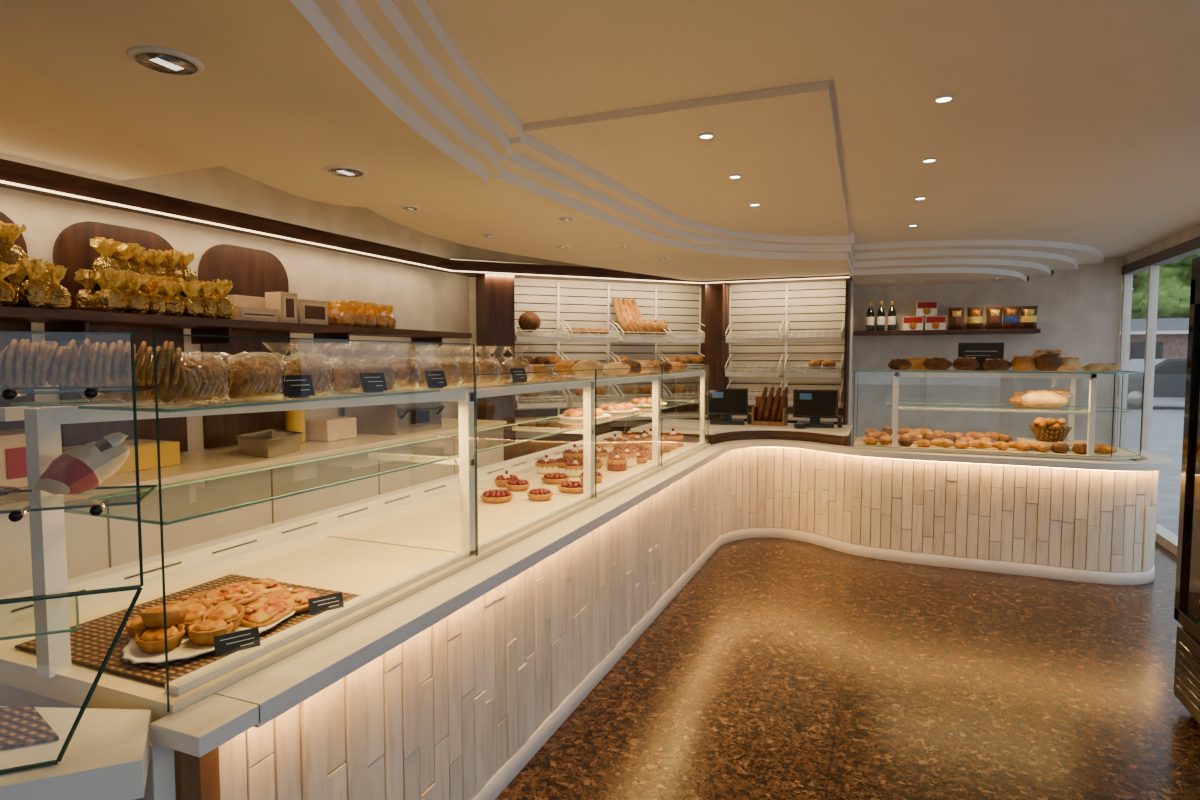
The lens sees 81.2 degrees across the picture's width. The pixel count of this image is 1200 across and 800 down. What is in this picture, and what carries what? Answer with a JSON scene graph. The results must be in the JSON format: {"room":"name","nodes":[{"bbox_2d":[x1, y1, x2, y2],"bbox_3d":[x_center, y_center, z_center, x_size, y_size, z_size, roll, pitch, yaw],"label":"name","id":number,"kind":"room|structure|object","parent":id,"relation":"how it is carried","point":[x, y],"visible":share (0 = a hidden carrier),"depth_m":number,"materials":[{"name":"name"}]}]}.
{"room":"bakery shop","nodes":[
{"label":"bakery shop","id":0,"kind":"room"},
{"bbox_2d":[0,153,469,453],"bbox_3d":[-2.779,-0.041,3.373,0.110,2.750,7.645,1,4,22],"label":"wall","id":1,"kind":"structure","parent":0,"point":[421,298],"depth_m":4.94,"materials":[{"name":"paint"}]},
{"bbox_2d":[0,211,290,451],"bbox_3d":[-2.693,-0.279,3.394,0.022,1.243,3.003,1,4,22],"label":"wall panel","id":2,"kind":"object","parent":1,"relation":"attached to","point":[252,272],"visible":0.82,"depth_m":3.96,"materials":[{"name":"brown wood"}]},
{"bbox_2d":[0,306,471,347],"bbox_3d":[-2.405,-0.357,3.498,0.429,0.132,5.775,1,4,22],"label":"display shelf","id":3,"kind":"object","parent":1,"relation":"attached to","point":[54,320],"visible":0.89,"depth_m":3.77,"materials":[{"name":"brown wood"}]},
{"bbox_2d":[0,221,71,309],"bbox_3d":[-2.636,-0.582,2.873,0.356,0.389,0.760,1,4,22],"label":"gift bags","id":4,"kind":"object","parent":3,"relation":"on","point":[24,280],"visible":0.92,"depth_m":3.04,"materials":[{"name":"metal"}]},
{"bbox_2d":[74,237,236,318],"bbox_3d":[-2.315,-0.627,3.656,0.374,0.384,0.750,1,4,22],"label":"gift bags","id":5,"kind":"object","parent":3,"relation":"on","point":[122,285],"visible":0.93,"depth_m":3.56,"materials":[{"name":"metal"}]},
{"bbox_2d":[227,292,327,324],"bbox_3d":[-2.055,-0.581,4.430,0.206,0.196,0.704,1,4,22],"label":"box","id":6,"kind":"object","parent":3,"relation":"on","point":[276,306],"visible":0.8,"depth_m":4.38,"materials":[{"name":"beige cardboard"}]},
{"bbox_2d":[328,300,395,328],"bbox_3d":[-1.717,-0.610,5.014,0.284,0.183,0.583,1,4,22],"label":"bags","id":7,"kind":"object","parent":3,"relation":"on","point":[346,318],"visible":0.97,"depth_m":4.92,"materials":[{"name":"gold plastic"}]},
{"bbox_2d":[0,159,852,286],"bbox_3d":[-1.703,-1.099,4.324,2.751,0.119,10.046,3,5,42],"label":"trim","id":8,"kind":"structure","parent":1,"relation":"attached to","point":[13,175],"depth_m":4.56,"materials":[{"name":"brown wood"}]},
{"bbox_2d":[469,246,597,401],"bbox_3d":[-0.124,-0.290,7.448,2.567,2.750,0.156,-1,4,-23],"label":"wall","id":9,"kind":"structure","parent":0,"point":[476,254],"depth_m":6.88,"materials":[{"name":"paint"}]},
{"bbox_2d":[0,0,1199,286],"bbox_3d":[0.510,-1.216,3.349,6.160,0.511,10.450,1,4,22],"label":"ceiling","id":10,"kind":"structure","parent":0,"point":[1068,136],"depth_m":2.69,"materials":[{"name":"paint"}]},
{"bbox_2d":[127,46,204,75],"bbox_3d":[-1.103,-0.859,1.783,0.169,0.010,0.169,1,4,22],"label":"recessed light","id":11,"kind":"object","parent":10,"relation":"in","point":[157,59],"visible":1,"depth_m":1.77,"materials":[{"name":"silver metal"}]},
{"bbox_2d":[323,165,367,177],"bbox_3d":[-1.029,-0.923,2.832,0.169,0.010,0.169,1,4,22],"label":"recessed light","id":12,"kind":"object","parent":10,"relation":"in","point":[336,170],"visible":1,"depth_m":2.81,"materials":[{"name":"silver metal"}]},
{"bbox_2d":[400,205,419,210],"bbox_3d":[-1.019,-1.029,3.751,0.104,0.010,0.104,1,4,22],"label":"recessed light","id":13,"kind":"object","parent":10,"relation":"in","point":[405,207],"visible":0.98,"depth_m":3.73,"materials":[{"name":"silver metal"}]},
{"bbox_2d":[482,234,497,237],"bbox_3d":[-0.723,-1.082,4.614,0.104,0.010,0.104,1,4,22],"label":"recessed light","id":14,"kind":"object","parent":10,"relation":"in","point":[483,235],"visible":1,"depth_m":4.59,"materials":[{"name":"silver metal"}]},
{"bbox_2d":[555,245,568,247],"bbox_3d":[-0.274,-1.110,5.071,0.104,0.010,0.104,1,4,22],"label":"recessed light","id":15,"kind":"object","parent":10,"relation":"in","point":[556,246],"visible":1,"depth_m":5.04,"materials":[{"name":"silver metal"}]},
{"bbox_2d":[558,216,575,220],"bbox_3d":[-0.193,-1.047,4.053,0.104,0.010,0.104,1,4,22],"label":"recessed light","id":16,"kind":"object","parent":10,"relation":"in","point":[565,218],"visible":1,"depth_m":4.03,"materials":[{"name":"silver metal"}]},
{"bbox_2d":[618,245,632,247],"bbox_3d":[0.185,-1.109,5.061,0.104,0.010,0.104,1,4,22],"label":"recessed light","id":17,"kind":"object","parent":10,"relation":"in","point":[620,246],"visible":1,"depth_m":5.03,"materials":[{"name":"silver metal"}]},
{"bbox_2d":[656,257,668,259],"bbox_3d":[0.509,-1.147,5.676,0.104,0.010,0.104,1,4,22],"label":"recessed light","id":18,"kind":"object","parent":10,"relation":"in","point":[658,258],"visible":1,"depth_m":5.64,"materials":[{"name":"silver metal"}]},
{"bbox_2d":[698,133,713,138],"bbox_3d":[0.460,-1.141,3.029,0.068,0.010,0.068,1,4,22],"label":"recessed light","id":19,"kind":"object","parent":10,"relation":"in","point":[702,135],"visible":1,"depth_m":3.02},
{"bbox_2d":[729,174,741,178],"bbox_3d":[0.715,-1.183,3.708,0.068,0.010,0.068,1,4,22],"label":"recessed light","id":20,"kind":"object","parent":10,"relation":"in","point":[733,176],"visible":1,"depth_m":3.69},
{"bbox_2d":[749,203,759,205],"bbox_3d":[0.970,-1.224,4.386,0.068,0.010,0.068,1,4,22],"label":"recessed light","id":21,"kind":"object","parent":10,"relation":"in","point":[750,204],"visible":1,"depth_m":4.37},
{"bbox_2d":[914,196,925,199],"bbox_3d":[1.989,-1.253,4.347,0.068,0.010,0.068,1,4,22],"label":"recessed light","id":22,"kind":"object","parent":10,"relation":"in","point":[919,197],"visible":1,"depth_m":4.34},
{"bbox_2d":[922,158,936,162],"bbox_3d":[1.652,-1.202,3.512,0.068,0.010,0.068,1,4,22],"label":"recessed light","id":23,"kind":"object","parent":10,"relation":"in","point":[926,160],"visible":1,"depth_m":3.50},
{"bbox_2d":[934,94,953,102],"bbox_3d":[1.315,-1.151,2.677,0.068,0.010,0.068,1,4,22],"label":"recessed light","id":24,"kind":"object","parent":10,"relation":"in","point":[943,98],"visible":1,"depth_m":2.67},
{"bbox_2d":[495,537,1199,799],"bbox_3d":[0.510,1.361,3.507,6.160,0.066,10.450,1,4,22],"label":"floor","id":25,"kind":"structure","parent":0,"point":[781,669],"depth_m":3.21,"materials":[{"name":"stone"}]},
{"bbox_2d":[0,331,157,799],"bbox_3d":[-1.456,0.667,1.337,1.126,1.586,0.715,-1,4,-23],"label":"display case","id":26,"kind":"object","parent":25,"relation":"on","point":[47,753],"visible":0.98,"depth_m":1.27,"materials":[{"name":"clear glass"}]},
{"bbox_2d":[0,486,19,495],"bbox_3d":[-1.281,0.172,1.434,0.172,0.042,0.132,1,4,22],"label":"board","id":27,"kind":"object","parent":26,"relation":"in","point":[4,490],"visible":1,"depth_m":1.45,"materials":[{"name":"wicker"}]},
{"bbox_2d":[34,432,132,494],"bbox_3d":[-1.074,0.133,1.462,0.205,0.124,0.137,3,4,37],"label":"paper bag","id":28,"kind":"object","parent":26,"relation":"in","point":[78,470],"visible":1,"depth_m":1.41,"materials":[{"name":"white paper"},{"name":"red paper"}]},
{"bbox_2d":[0,338,181,387],"bbox_3d":[-1.043,-0.078,1.454,0.308,0.097,0.220,-2,4,-28],"label":"cookies","id":29,"kind":"object","parent":26,"relation":"in","point":[25,363],"visible":0.98,"depth_m":1.37,"materials":[{"name":"beige food"}]},
{"bbox_2d":[0,418,506,597],"bbox_3d":[-2.115,0.810,3.956,0.670,0.979,5.170,1,4,22],"label":"countertop","id":30,"kind":"structure","parent":25,"relation":"on","point":[93,543],"depth_m":3.56,"materials":[{"name":"white paint"}]},
{"bbox_2d":[0,428,179,487],"bbox_3d":[-2.494,0.241,3.333,0.308,0.229,0.825,1,4,22],"label":"crate","id":31,"kind":"object","parent":30,"relation":"on","point":[13,464],"visible":0.45,"depth_m":3.16,"materials":[{"name":"yellow plastic"}]},
{"bbox_2d":[235,429,303,457],"bbox_3d":[-1.944,0.253,4.125,0.533,0.109,0.319,3,4,37],"label":"box","id":32,"kind":"object","parent":30,"relation":"on","point":[268,443],"visible":1,"depth_m":4.02,"materials":[{"name":"cardboard"}]},
{"bbox_2d":[285,409,356,442],"bbox_3d":[-1.906,0.155,4.720,0.275,0.231,0.446,1,4,22],"label":"box","id":33,"kind":"object","parent":30,"relation":"on","point":[325,428],"visible":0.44,"depth_m":4.66,"materials":[{"name":"beige cardboard"}]},
{"bbox_2d":[344,401,444,434],"bbox_3d":[-1.541,0.009,5.339,0.540,0.449,0.550,1,4,22],"label":"box","id":34,"kind":"object","parent":30,"relation":"on","point":[389,419],"visible":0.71,"depth_m":5.13,"materials":[{"name":"cardboard"}]},
{"bbox_2d":[0,439,1171,799],"bbox_3d":[1.262,0.910,3.497,3.952,0.836,5.551,1,4,22],"label":"countertop","id":35,"kind":"structure","parent":25,"relation":"on","point":[448,690],"depth_m":2.97,"materials":[{"name":"white tile"}]},
{"bbox_2d":[0,333,710,722],"bbox_3d":[-0.362,0.130,3.617,0.820,0.791,4.565,1,4,22],"label":"display case","id":36,"kind":"object","parent":35,"relation":"on","point":[384,549],"visible":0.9,"depth_m":2.23,"materials":[{"name":"white paint"}]},
{"bbox_2d":[14,574,360,685],"bbox_3d":[-1.029,0.572,1.827,0.522,0.006,0.594,1,4,22],"label":"mat","id":37,"kind":"object","parent":36,"relation":"in","point":[90,644],"visible":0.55,"depth_m":1.68,"materials":[{"name":"brown wicker"}]},
{"bbox_2d":[121,578,320,662],"bbox_3d":[-0.978,0.526,1.780,0.361,0.095,0.508,1,4,22],"label":"platter","id":38,"kind":"object","parent":37,"relation":"on","point":[193,621],"visible":0.98,"depth_m":1.70,"materials":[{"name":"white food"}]},
{"bbox_2d":[76,352,336,403],"bbox_3d":[-0.994,-0.065,1.804,0.432,0.117,0.480,1,4,22],"label":"packs","id":39,"kind":"object","parent":36,"relation":"in","point":[199,379],"visible":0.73,"depth_m":1.68},
{"bbox_2d":[213,627,260,656],"bbox_3d":[-0.834,0.557,1.609,0.094,0.047,0.023,-3,5,-40],"label":"price tag","id":40,"kind":"object","parent":36,"relation":"in","point":[226,644],"visible":1,"depth_m":1.60,"materials":[{"name":"black plastic"}]},
{"bbox_2d":[281,375,314,397],"bbox_3d":[-0.775,-0.035,1.797,0.023,0.058,0.077,3,5,40],"label":"price tag","id":41,"kind":"object","parent":36,"relation":"in","point":[295,386],"visible":1,"depth_m":1.79,"materials":[{"name":"black paper"}]},
{"bbox_2d":[308,592,343,614],"bbox_3d":[-0.730,0.543,1.863,0.088,0.044,0.023,-3,5,-40],"label":"price tag","id":42,"kind":"object","parent":36,"relation":"in","point":[318,605],"visible":0.99,"depth_m":1.86,"materials":[{"name":"black plastic"}]},
{"bbox_2d":[359,373,386,392],"bbox_3d":[-0.667,-0.051,2.061,0.023,0.058,0.077,3,5,40],"label":"price tag","id":43,"kind":"object","parent":36,"relation":"in","point":[371,382],"visible":1,"depth_m":2.06,"materials":[{"name":"black paper"}]},
{"bbox_2d":[263,342,533,392],"bbox_3d":[-0.687,-0.131,2.609,0.439,0.153,1.167,1,4,22],"label":"bags","id":44,"kind":"object","parent":36,"relation":"in","point":[409,372],"visible":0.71,"depth_m":2.41},
{"bbox_2d":[424,371,446,387],"bbox_3d":[-0.550,-0.069,2.346,0.023,0.058,0.077,3,5,40],"label":"price tag","id":45,"kind":"object","parent":36,"relation":"in","point":[434,379],"visible":1,"depth_m":2.34,"materials":[{"name":"black paper"}]},
{"bbox_2d":[510,368,527,382],"bbox_3d":[-0.333,-0.101,2.874,0.023,0.058,0.077,3,5,40],"label":"price tag","id":46,"kind":"object","parent":36,"relation":"in","point":[520,377],"visible":1,"depth_m":2.87,"materials":[{"name":"black paper"}]},
{"bbox_2d":[480,428,682,502],"bbox_3d":[-0.022,0.346,4.407,0.552,0.140,2.481,1,4,21],"label":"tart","id":47,"kind":"object","parent":36,"relation":"in","point":[618,453],"visible":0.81,"depth_m":4.22,"materials":[{"name":"orange food"}]},
{"bbox_2d":[526,359,686,379],"bbox_3d":[0.035,-0.206,4.311,0.424,0.093,2.406,1,4,22],"label":"bread loaves","id":48,"kind":"object","parent":36,"relation":"in","point":[588,365],"visible":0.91,"depth_m":4.06,"materials":[{"name":"brown food"}]},
{"bbox_2d":[558,398,666,419],"bbox_3d":[0.121,0.044,4.479,0.290,0.051,1.480,1,4,22],"label":"cake tray","id":49,"kind":"object","parent":36,"relation":"in","point":[603,409],"visible":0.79,"depth_m":4.31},
{"bbox_2d":[853,369,1144,459],"bbox_3d":[2.956,0.075,5.353,1.889,0.600,0.690,1,4,22],"label":"display case","id":50,"kind":"object","parent":35,"relation":"on","point":[1091,410],"visible":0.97,"depth_m":5.17,"materials":[{"name":"clear glass"}]},
{"bbox_2d":[958,343,1003,370],"bbox_3d":[2.921,-0.332,5.372,0.308,0.213,0.077,1,4,22],"label":"menu board","id":51,"kind":"object","parent":50,"relation":"on","point":[980,351],"visible":0.79,"depth_m":5.36,"materials":[{"name":"black paper"}]},
{"bbox_2d":[863,426,1117,453],"bbox_3d":[2.889,0.303,5.328,1.651,0.124,0.486,1,4,22],"label":"croissant assortment","id":52,"kind":"object","parent":50,"relation":"in","point":[925,437],"visible":0.93,"depth_m":5.29,"materials":[{"name":"brown food"}]},
{"bbox_2d":[888,350,1120,370],"bbox_3d":[3.025,-0.304,5.321,1.552,0.156,0.458,1,4,22],"label":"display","id":53,"kind":"object","parent":50,"relation":"on","point":[1042,360],"visible":0.94,"depth_m":5.15,"materials":[{"name":"brown food"}]},
{"bbox_2d":[1009,389,1073,406],"bbox_3d":[3.320,-0.016,5.249,0.418,0.128,0.296,1,4,22],"label":"loaves","id":54,"kind":"object","parent":50,"relation":"in","point":[1050,397],"visible":1,"depth_m":5.16,"materials":[{"name":"beige food"}]},
{"bbox_2d":[1017,417,1086,449],"bbox_3d":[3.357,0.246,5.166,0.440,0.237,0.302,1,4,22],"label":"basket","id":55,"kind":"object","parent":50,"relation":"in","point":[1050,431],"visible":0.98,"depth_m":5.10,"materials":[{"name":"wicker"}]},
{"bbox_2d":[476,273,728,460],"bbox_3d":[0.083,-0.060,7.201,2.629,2.321,0.407,-1,4,-23],"label":"shelving","id":56,"kind":"object","parent":25,"relation":"on","point":[560,305],"visible":0.51,"depth_m":7.15,"materials":[{"name":"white wood"}]},
{"bbox_2d":[517,298,835,396],"bbox_3d":[0.756,-0.552,7.239,3.211,1.009,0.727,0,4,-6],"label":"bread","id":57,"kind":"object","parent":56,"relation":"on","point":[629,317],"visible":0.71,"depth_m":7.23,"materials":[{"name":"brown food"}]},
{"bbox_2d":[631,419,852,446],"bbox_3d":[1.249,0.702,6.099,1.727,0.935,1.067,1,4,22],"label":"countertop","id":58,"kind":"structure","parent":25,"relation":"on","point":[690,429],"depth_m":5.95,"materials":[{"name":"beige stone"}]},
{"bbox_2d":[706,388,751,424],"bbox_3d":[1.174,0.054,6.386,0.407,0.319,0.264,0,4,8],"label":"cash register","id":59,"kind":"object","parent":58,"relation":"on","point":[726,402],"visible":0.98,"depth_m":6.34,"materials":[{"name":"black plastic"}]},
{"bbox_2d":[751,387,787,425],"bbox_3d":[1.529,0.051,6.283,0.295,0.336,0.220,1,4,22],"label":"rack","id":60,"kind":"object","parent":58,"relation":"on","point":[770,410],"visible":1,"depth_m":6.25,"materials":[{"name":"brown wood"}]},
{"bbox_2d":[794,423,804,428],"bbox_3d":[1.699,0.220,5.968,0.077,0.037,0.121,1,4,11],"label":"card terminal","id":61,"kind":"object","parent":58,"relation":"on","point":[796,425],"visible":1,"depth_m":5.91,"materials":[{"name":"black plastic"}]},
{"bbox_2d":[793,390,841,427],"bbox_3d":[1.897,0.070,6.111,0.407,0.319,0.264,1,4,17],"label":"cash register","id":62,"kind":"object","parent":58,"relation":"on","point":[814,405],"visible":0.96,"depth_m":6.08,"materials":[{"name":"black plastic"}]},
{"bbox_2d":[705,278,850,424],"bbox_3d":[1.841,-0.069,7.345,1.424,2.321,0.407,1,4,22],"label":"shelving","id":63,"kind":"object","parent":25,"relation":"on","point":[775,330],"visible":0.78,"depth_m":7.37,"materials":[{"name":"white wood"}]},
{"bbox_2d":[1174,257,1199,723],"bbox_3d":[2.688,0.406,2.553,0.769,1.958,0.770,1,4,22],"label":"fridge","id":64,"kind":"object","parent":25,"relation":"on","point":[1187,587],"visible":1,"depth_m":2.98,"materials":[{"name":"black plastic"}]},
{"bbox_2d":[848,257,1123,446],"bbox_3d":[3.165,-0.293,7.496,4.125,2.750,0.880,1,4,22],"label":"wall","id":65,"kind":"structure","parent":0,"point":[1079,310],"depth_m":7.43,"materials":[{"name":"paint"}]},
{"bbox_2d":[853,329,1040,335],"bbox_3d":[3.644,-0.721,7.463,1.760,0.044,0.307,1,4,22],"label":"display shelf","id":66,"kind":"object","parent":65,"relation":"attached to","point":[966,331],"visible":1,"depth_m":7.33,"materials":[{"name":"brown wood"}]},
{"bbox_2d":[866,300,895,330],"bbox_3d":[3.076,-0.922,7.661,0.305,0.333,0.084,1,4,22],"label":"wine bottles","id":67,"kind":"object","parent":66,"relation":"on","point":[891,324],"visible":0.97,"depth_m":7.63,"materials":[{"name":"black glass"}]},
{"bbox_2d":[902,301,945,329],"bbox_3d":[3.472,-0.897,7.497,0.418,0.302,0.136,1,4,22],"label":"box stack","id":68,"kind":"object","parent":66,"relation":"on","point":[927,309],"visible":0.94,"depth_m":7.43,"materials":[{"name":"white cardboard"}]},
{"bbox_2d":[948,306,1037,329],"bbox_3d":[4.061,-0.849,7.255,0.814,0.231,0.120,1,4,22],"label":"bags","id":69,"kind":"object","parent":66,"relation":"on","point":[1028,314],"visible":1,"depth_m":7.22,"materials":[{"name":"brown plastic"}]},
{"bbox_2d":[1123,225,1199,265],"bbox_3d":[3.308,0.026,2.275,0.110,2.750,10.230,1,4,22],"label":"wall","id":70,"kind":"structure","parent":0,"point":[1192,233],"depth_m":5.92,"materials":[{"name":"paint"}]},
{"bbox_2d":[1116,236,1199,555],"bbox_3d":[3.425,0.158,2.640,0.121,2.442,9.482,1,4,22],"label":"window","id":71,"kind":"structure","parent":70,"relation":"in","point":[1167,539],"depth_m":6.29,"materials":[{"name":"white metal"}]},
{"label":"outside","id":72,"kind":"structure","parent":0,"visible":0},
{"bbox_2d":[1115,397,1184,535],"bbox_3d":[30.790,0.598,17.164,88.000,0.055,121.000,1,4,22],"label":"ground","id":73,"kind":"structure","parent":72,"point":[1168,412],"depth_m":13.29,"materials":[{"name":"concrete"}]},
{"bbox_2d":[1117,358,1186,409],"bbox_3d":[18.170,-0.542,22.279,4.620,1.595,2.002,1,4,11],"label":"parked car","id":74,"kind":"object","parent":73,"relation":"on","point":[1169,373],"visible":0.32,"depth_m":21.51,"materials":[{"name":"paint"}]},
{"bbox_2d":[1119,318,1188,363],"bbox_3d":[29.601,-2.143,32.969,19.800,3.487,9.900,1,4,22],"label":"building","id":75,"kind":"structure","parent":73,"relation":"on","point":[1171,333],"depth_m":30.38,"materials":[{"name":"brick"}]},
{"bbox_2d":[1121,257,1190,318],"bbox_3d":[32.066,-6.077,43.147,8.107,10.097,5.499,1,4,22],"label":"street tree","id":76,"kind":"object","parent":73,"relation":"on","point":[1173,293],"visible":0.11,"depth_m":40.77,"materials":[{"name":"green plant"}]},
{"bbox_2d":[1122,256,1196,318],"bbox_3d":[35.346,-6.318,43.609,7.429,10.522,5.904,1,4,22],"label":"street tree","id":77,"kind":"object","parent":73,"relation":"on","point":[1183,271],"visible":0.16,"depth_m":41.90,"materials":[{"name":"green plant"}]}
]}

